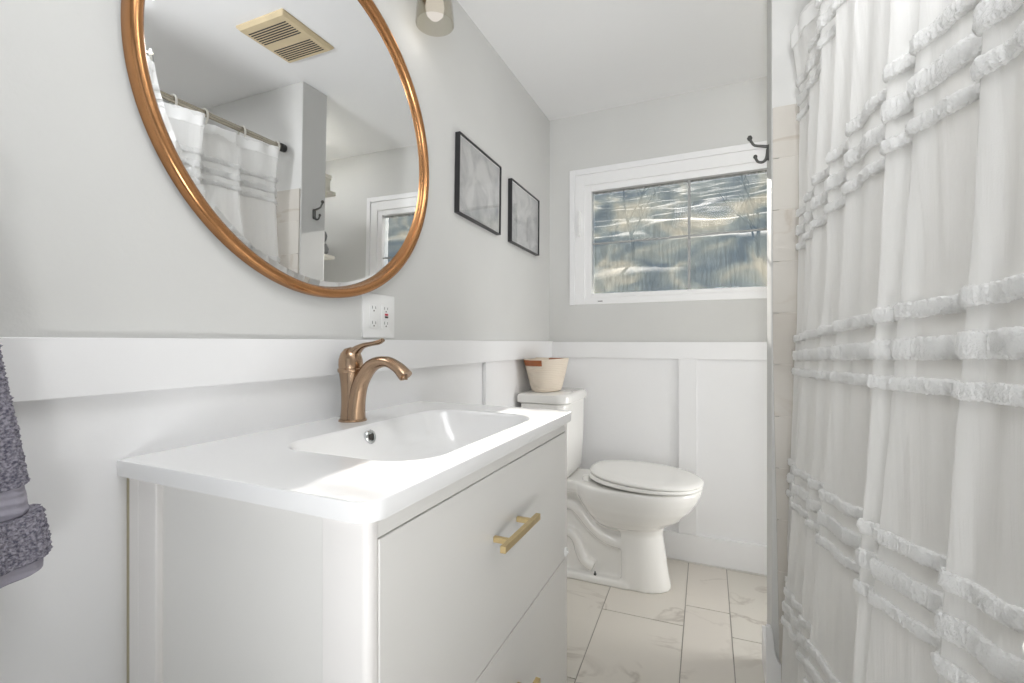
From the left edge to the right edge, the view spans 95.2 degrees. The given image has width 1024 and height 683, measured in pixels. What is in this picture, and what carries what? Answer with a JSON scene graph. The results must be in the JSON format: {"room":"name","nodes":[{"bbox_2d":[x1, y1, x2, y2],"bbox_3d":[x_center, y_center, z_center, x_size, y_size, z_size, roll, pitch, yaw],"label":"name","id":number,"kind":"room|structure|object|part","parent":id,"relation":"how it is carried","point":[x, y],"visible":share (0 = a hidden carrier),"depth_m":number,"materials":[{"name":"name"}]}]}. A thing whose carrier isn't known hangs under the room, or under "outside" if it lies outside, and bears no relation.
{"room":"bathroom","nodes":[
{"label":"bathroom","id":0,"kind":"room"},
{"bbox_2d":[0,0,549,340],"bbox_3d":[-0.554,-0.078,0.978,0.120,2.246,3.776,0,0,24],"label":"wall","id":1,"kind":"structure","parent":0,"point":[98,239],"depth_m":0.77,"materials":[{"name":"grey paint"}]},
{"bbox_2d":[121,0,428,297],"bbox_3d":[-0.427,-0.505,1.080,0.027,0.801,0.801,1,0,24],"label":"round mirror","id":2,"kind":"object","parent":1,"relation":"attached to","point":[293,131],"visible":1,"depth_m":0.99,"materials":[{"name":"orange metal"}]},
{"bbox_2d":[0,357,549,682],"bbox_3d":[-0.506,0.495,0.934,0.004,0.900,3.496,0,0,24],"label":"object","id":3,"kind":"structure","parent":1,"relation":"attached to","point":[66,621],"depth_m":0.70,"materials":[{"name":"white paint"}]},
{"bbox_2d":[0,337,552,402],"bbox_3d":[-0.498,0.035,0.931,0.020,0.084,3.496,0,0,24],"label":"trim","id":4,"kind":"structure","parent":1,"relation":"attached to","point":[37,368],"depth_m":0.80,"materials":[{"name":"white paint"}]},
{"bbox_2d":[362,293,393,337],"bbox_3d":[-0.357,-0.071,1.261,0.010,0.118,0.128,0,0,24],"label":"outlet","id":5,"kind":"object","parent":1,"relation":"attached to","point":[377,310],"visible":0.94,"depth_m":1.25,"materials":[{"name":"white plastic"}]},
{"bbox_2d":[369,303,377,327],"bbox_3d":[-0.366,-0.071,1.237,0.003,0.066,0.033,0,0,24],"label":"receptacle","id":6,"kind":"object","parent":5,"relation":"attached to","point":[373,307],"depth_m":1.23,"materials":[{"name":"white plastic"}]},
{"bbox_2d":[382,304,389,328],"bbox_3d":[-0.346,-0.071,1.282,0.003,0.066,0.033,0,0,24],"label":"receptacle","id":7,"kind":"object","parent":5,"relation":"attached to","point":[385,307],"depth_m":1.28,"materials":[{"name":"white plastic"}]},
{"bbox_2d":[415,0,453,22],"bbox_3d":[-0.367,-1.019,1.083,0.136,0.172,0.800,0,0,24],"label":"vanity light","id":8,"kind":"object","parent":1,"relation":"attached to","point":[434,9],"visible":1,"depth_m":1.35,"materials":[{"name":"white glass"}]},
{"bbox_3d":[-0.226,-0.998,1.371,0.056,0.104,0.056,0,0,24],"label":"bulb","id":9,"kind":"part","parent":8,"relation":"part of","materials":[{"name":"white glass"}]},
{"bbox_2d":[454,131,501,234],"bbox_3d":[-0.122,-0.588,1.776,0.019,0.282,0.338,0,-1,24],"label":"picture frame","id":10,"kind":"object","parent":1,"relation":"attached to","point":[477,195],"visible":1,"depth_m":1.75,"materials":[{"name":"black"}]},
{"bbox_2d":[483,362,495,405],"bbox_3d":[-0.090,0.495,1.845,0.015,0.837,0.088,0,0,24],"label":"trim","id":11,"kind":"structure","parent":1,"relation":"attached to","point":[489,368],"depth_m":1.83,"materials":[{"name":"white paint"}]},
{"bbox_2d":[508,178,539,255],"bbox_3d":[0.060,-0.574,2.183,0.019,0.275,0.338,0,-1,24],"label":"picture frame","id":12,"kind":"object","parent":1,"relation":"attached to","point":[523,207],"visible":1,"depth_m":2.16,"materials":[{"name":"black"}]},
{"bbox_3d":[-0.662,-0.168,0.508,0.066,0.143,0.118,0,0,24],"label":"towel ring","id":13,"kind":"object","parent":1,"relation":"attached to","visible":0},
{"bbox_2d":[0,344,52,587],"bbox_3d":[-0.635,0.104,0.496,0.100,0.408,0.217,0,0,27],"label":"hand towel","id":14,"kind":"object","parent":13,"relation":"hanging from","point":[25,540],"visible":1,"depth_m":0.55,"materials":[{"name":"grey fabric"}]},
{"bbox_2d":[457,0,766,120],"bbox_3d":[0.359,-1.251,0.571,2.120,0.100,3.776,0,0,24],"label":"ceiling","id":15,"kind":"structure","parent":0,"point":[572,57],"depth_m":1.89,"materials":[{"name":"white paint"}]},
{"bbox_2d":[550,77,766,341],"bbox_3d":[1.095,-0.078,2.223,1.880,2.246,0.160,0,0,24],"label":"wall","id":16,"kind":"structure","parent":0,"point":[725,115],"depth_m":2.32,"materials":[{"name":"grey paint"}]},
{"bbox_2d":[550,357,766,544],"bbox_3d":[0.974,0.495,2.187,1.680,0.900,0.004,0,0,24],"label":"wall panel","id":17,"kind":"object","parent":16,"relation":"attached to","point":[631,405],"depth_m":2.21,"materials":[{"name":"white paint"}]},
{"bbox_2d":[552,342,766,359],"bbox_3d":[1.067,0.038,2.137,1.860,0.082,0.020,0,0,24],"label":"trim","id":18,"kind":"structure","parent":16,"relation":"attached to","point":[648,350],"depth_m":2.27,"materials":[{"name":"white paint"}]},
{"bbox_2d":[570,141,766,305],"bbox_3d":[0.848,-0.552,2.240,1.185,0.713,0.010,0,0,24],"label":"trim","id":19,"kind":"structure","parent":16,"relation":"attached to","point":[743,147],"depth_m":2.37,"materials":[{"name":"white paint"}]},
{"bbox_2d":[575,148,766,304],"bbox_3d":[0.863,-0.540,2.274,1.129,0.681,0.116,0,0,24],"label":"window","id":20,"kind":"structure","parent":16,"relation":"in","point":[725,168],"depth_m":2.30,"materials":[{"name":"white plastic"}]},
{"bbox_2d":[679,359,696,534],"bbox_3d":[0.841,0.496,2.236,0.082,0.835,0.015,0,0,24],"label":"trim","id":21,"kind":"structure","parent":16,"relation":"attached to","point":[687,367],"depth_m":2.23,"materials":[{"name":"white paint"}]},
{"bbox_2d":[663,529,766,576],"bbox_3d":[1.058,0.978,2.140,1.880,0.127,0.022,0,0,24],"label":"baseboard","id":22,"kind":"structure","parent":16,"relation":"attached to","point":[721,552],"depth_m":2.17,"materials":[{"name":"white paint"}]},
{"bbox_2d":[567,557,766,682],"bbox_3d":[0.359,1.105,0.571,2.120,0.120,3.776,0,0,24],"label":"floor","id":23,"kind":"structure","parent":0,"point":[637,636],"depth_m":1.70,"materials":[{"name":"tile"}]},
{"bbox_2d":[127,423,568,682],"bbox_3d":[-0.208,0.625,0.966,0.514,0.840,0.761,0,0,24],"label":"vanity cabinet","id":24,"kind":"object","parent":23,"relation":"on","point":[466,582],"visible":0.88,"depth_m":0.67,"materials":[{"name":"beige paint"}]},
{"bbox_3d":[-0.573,0.625,0.728,0.024,0.840,0.030,0,0,24],"label":"post","id":25,"kind":"part","parent":24,"relation":"part of","materials":[{"name":"white paint"}]},
{"bbox_3d":[-0.542,0.625,0.714,0.045,0.840,0.030,0,0,24],"label":"post","id":26,"kind":"part","parent":24,"relation":"part of","materials":[{"name":"white paint"}]},
{"bbox_2d":[117,401,570,523],"bbox_3d":[-0.221,0.235,0.973,0.490,0.112,0.788,0,0,24],"label":"sink","id":27,"kind":"object","parent":24,"relation":"in","point":[377,467],"visible":0.96,"depth_m":0.72,"materials":[{"name":"white ceramic"}]},
{"bbox_2d":[337,338,411,422],"bbox_3d":[-0.312,0.086,1.049,0.199,0.190,0.063,0,0,24],"label":"faucet","id":28,"kind":"object","parent":27,"relation":"on","point":[355,376],"visible":1,"depth_m":1.05,"materials":[{"name":"brown metal"}]},
{"bbox_3d":[-0.371,0.035,1.075,0.055,0.050,0.055,0,0,24],"label":"handle","id":29,"kind":"part","parent":28,"relation":"part of","materials":[{"name":"brown metal"}]},
{"bbox_3d":[-0.365,0.177,1.072,0.063,0.006,0.063,0,0,24],"label":"plate","id":30,"kind":"part","parent":28,"relation":"part of","materials":[{"name":"brown metal"}]},
{"bbox_3d":[-0.332,0.018,1.058,0.103,0.055,0.036,0,0,24],"label":"lever","id":31,"kind":"part","parent":28,"relation":"part of","materials":[{"name":"brown metal"}]},
{"bbox_3d":[-0.298,0.105,1.042,0.168,0.149,0.045,0,0,24],"label":"spout","id":32,"kind":"part","parent":28,"relation":"part of","materials":[{"name":"brown metal"}]},
{"bbox_3d":[-0.192,0.625,0.552,0.070,0.840,0.018,0,0,24],"label":"post","id":33,"kind":"part","parent":24,"relation":"part of","materials":[{"name":"white paint"}]},
{"bbox_3d":[-0.021,0.217,0.880,0.024,0.023,0.721,0,0,24],"label":"rail","id":34,"kind":"part","parent":24,"relation":"part of","materials":[{"name":"beige paint"}]},
{"bbox_3d":[-0.019,0.392,0.879,0.022,0.322,0.718,0,0,24],"label":"drawer","id":35,"kind":"part","parent":24,"relation":"part of","materials":[{"name":"beige paint"}]},
{"bbox_3d":[0.005,0.346,0.861,0.038,0.012,0.167,0,0,24],"label":"handle","id":36,"kind":"part","parent":24,"relation":"part of","materials":[{"name":"gold metal"}]},
{"bbox_3d":[-0.019,0.716,0.879,0.022,0.322,0.718,0,0,24],"label":"drawer","id":37,"kind":"part","parent":24,"relation":"part of","materials":[{"name":"beige paint"}]},
{"bbox_3d":[0.005,0.673,0.861,0.038,0.012,0.167,0,0,24],"label":"handle","id":38,"kind":"part","parent":24,"relation":"part of","materials":[{"name":"gold metal"}]},
{"bbox_3d":[0.110,0.625,1.228,0.070,0.840,0.022,0,0,24],"label":"post","id":39,"kind":"part","parent":24,"relation":"part of","materials":[{"name":"white paint"}]},
{"bbox_2d":[517,387,703,593],"bbox_3d":[0.442,0.635,2.086,0.767,0.820,0.382,0,0,24],"label":"toilet","id":40,"kind":"object","parent":23,"relation":"on","point":[619,511],"visible":0.87,"depth_m":1.98,"materials":[{"name":"white ceramic"}]},
{"bbox_2d":[524,357,568,391],"bbox_3d":[0.162,0.148,2.188,0.196,0.153,0.299,0,0,24],"label":"rope basket","id":41,"kind":"object","parent":40,"relation":"on","point":[544,374],"visible":0.98,"depth_m":2.09,"materials":[{"name":"beige fabric"}]},
{"bbox_3d":[0.087,0.092,2.080,0.030,0.026,0.109,0,0,-44],"label":"handle","id":42,"kind":"part","parent":41,"relation":"part of","materials":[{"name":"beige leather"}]},
{"bbox_3d":[0.201,0.246,2.193,0.239,0.042,0.358,0,0,24],"label":"tank lid","id":43,"kind":"part","parent":40,"relation":"part of","materials":[{"name":"white ceramic"}]},
{"bbox_3d":[0.201,0.436,2.193,0.211,0.335,0.338,0,0,24],"label":"tank","id":44,"kind":"part","parent":40,"relation":"part of","materials":[{"name":"white ceramic"}]},
{"bbox_3d":[0.459,0.825,2.078,0.716,0.440,0.372,0,0,24],"label":"bowl","id":45,"kind":"part","parent":40,"relation":"part of","materials":[{"name":"white ceramic"}]},
{"bbox_3d":[0.573,0.587,2.027,0.474,0.030,0.380,0,0,24],"label":"seat","id":46,"kind":"part","parent":40,"relation":"part of","materials":[{"name":"white plastic"}]},
{"bbox_3d":[0.577,0.570,2.025,0.471,0.036,0.382,0,0,24],"label":"lid","id":47,"kind":"part","parent":40,"relation":"part of","materials":[{"name":"white plastic"}]},
{"bbox_2d":[767,0,811,659],"bbox_3d":[1.216,-0.078,1.284,0.896,2.246,0.147,0,0,24],"label":"wall partition","id":48,"kind":"structure","parent":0,"point":[782,15],"depth_m":1.40,"materials":[{"name":"grey paint"}]},
{"bbox_2d":[747,135,768,163],"bbox_3d":[0.781,-0.613,1.483,0.064,0.094,0.018,0,0,24],"label":"wall hook","id":49,"kind":"object","parent":48,"relation":"attached to","point":[749,138],"visible":1,"depth_m":1.48,"materials":[{"name":"grey metal"}]},
{"bbox_3d":[0.806,-0.598,1.471,0.005,0.050,0.018,0,0,24],"label":"plate","id":50,"kind":"part","parent":49,"relation":"part of","materials":[{"name":"grey metal"}]},
{"bbox_2d":[762,625,765,682],"bbox_3d":[0.800,0.988,1.469,0.015,0.115,0.147,0,0,24],"label":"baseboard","id":51,"kind":"structure","parent":48,"relation":"attached to","point":[763,626],"depth_m":1.48,"materials":[{"name":"white paint"}]},
{"bbox_2d":[766,624,780,682],"bbox_3d":[0.777,0.945,1.390,0.039,0.200,0.016,0,0,24],"label":"baseboard","id":52,"kind":"structure","parent":48,"relation":"attached to","point":[773,666],"depth_m":1.39,"materials":[{"name":"white paint"}]},
{"bbox_2d":[773,104,798,676],"bbox_3d":[1.185,0.173,1.213,0.892,1.742,0.008,0,0,24],"label":"trim","id":53,"kind":"structure","parent":48,"relation":"attached to","point":[785,123],"depth_m":1.38,"materials":[{"name":"beige stone"}]},
{"bbox_2d":[779,104,798,661],"bbox_3d":[1.193,0.173,1.210,0.876,1.744,0.007,0,0,24],"label":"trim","id":54,"kind":"structure","parent":48,"relation":"attached to","point":[791,104],"depth_m":1.38,"materials":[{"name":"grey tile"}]},
{"label":"outside","id":55,"kind":"structure","parent":0,"visible":0},
{"bbox_2d":[594,173,766,292],"bbox_3d":[31.820,-24.669,74.772,269.600,53.022,157.000,0,0,24],"label":"hillside","id":56,"kind":"structure","parent":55,"point":[762,193],"depth_m":19.48,"materials":[{"name":"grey plant"}]},
{"bbox_2d":[632,186,659,260],"bbox_3d":[5.190,-5.643,18.563,2.267,4.924,1.402,0,0,39],"label":"bare tree","id":57,"kind":"object","parent":56,"relation":"on","point":[633,247],"visible":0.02,"depth_m":18.61,"materials":[{"name":"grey plant"}]},
{"bbox_2d":[714,175,759,257],"bbox_3d":[7.204,-4.679,15.061,2.083,4.075,1.072,0,0,-16],"label":"bare tree","id":58,"kind":"object","parent":56,"relation":"on","point":[758,246],"visible":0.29,"depth_m":15.02,"materials":[{"name":"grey plant"}]},
{"bbox_3d":[0.608,-0.888,0.747,0.051,0.066,0.009,0,0,24],"label":"curtain ring","id":59,"kind":"object","parent":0,"visible":0},
{"bbox_2d":[781,0,1023,682],"bbox_3d":[0.545,0.068,0.687,0.111,1.864,1.534,0,0,24],"label":"shower curtain","id":60,"kind":"object","parent":59,"relation":"hanging from","point":[905,478],"visible":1,"depth_m":0.59,"materials":[{"name":"white fabric"}]}
]}

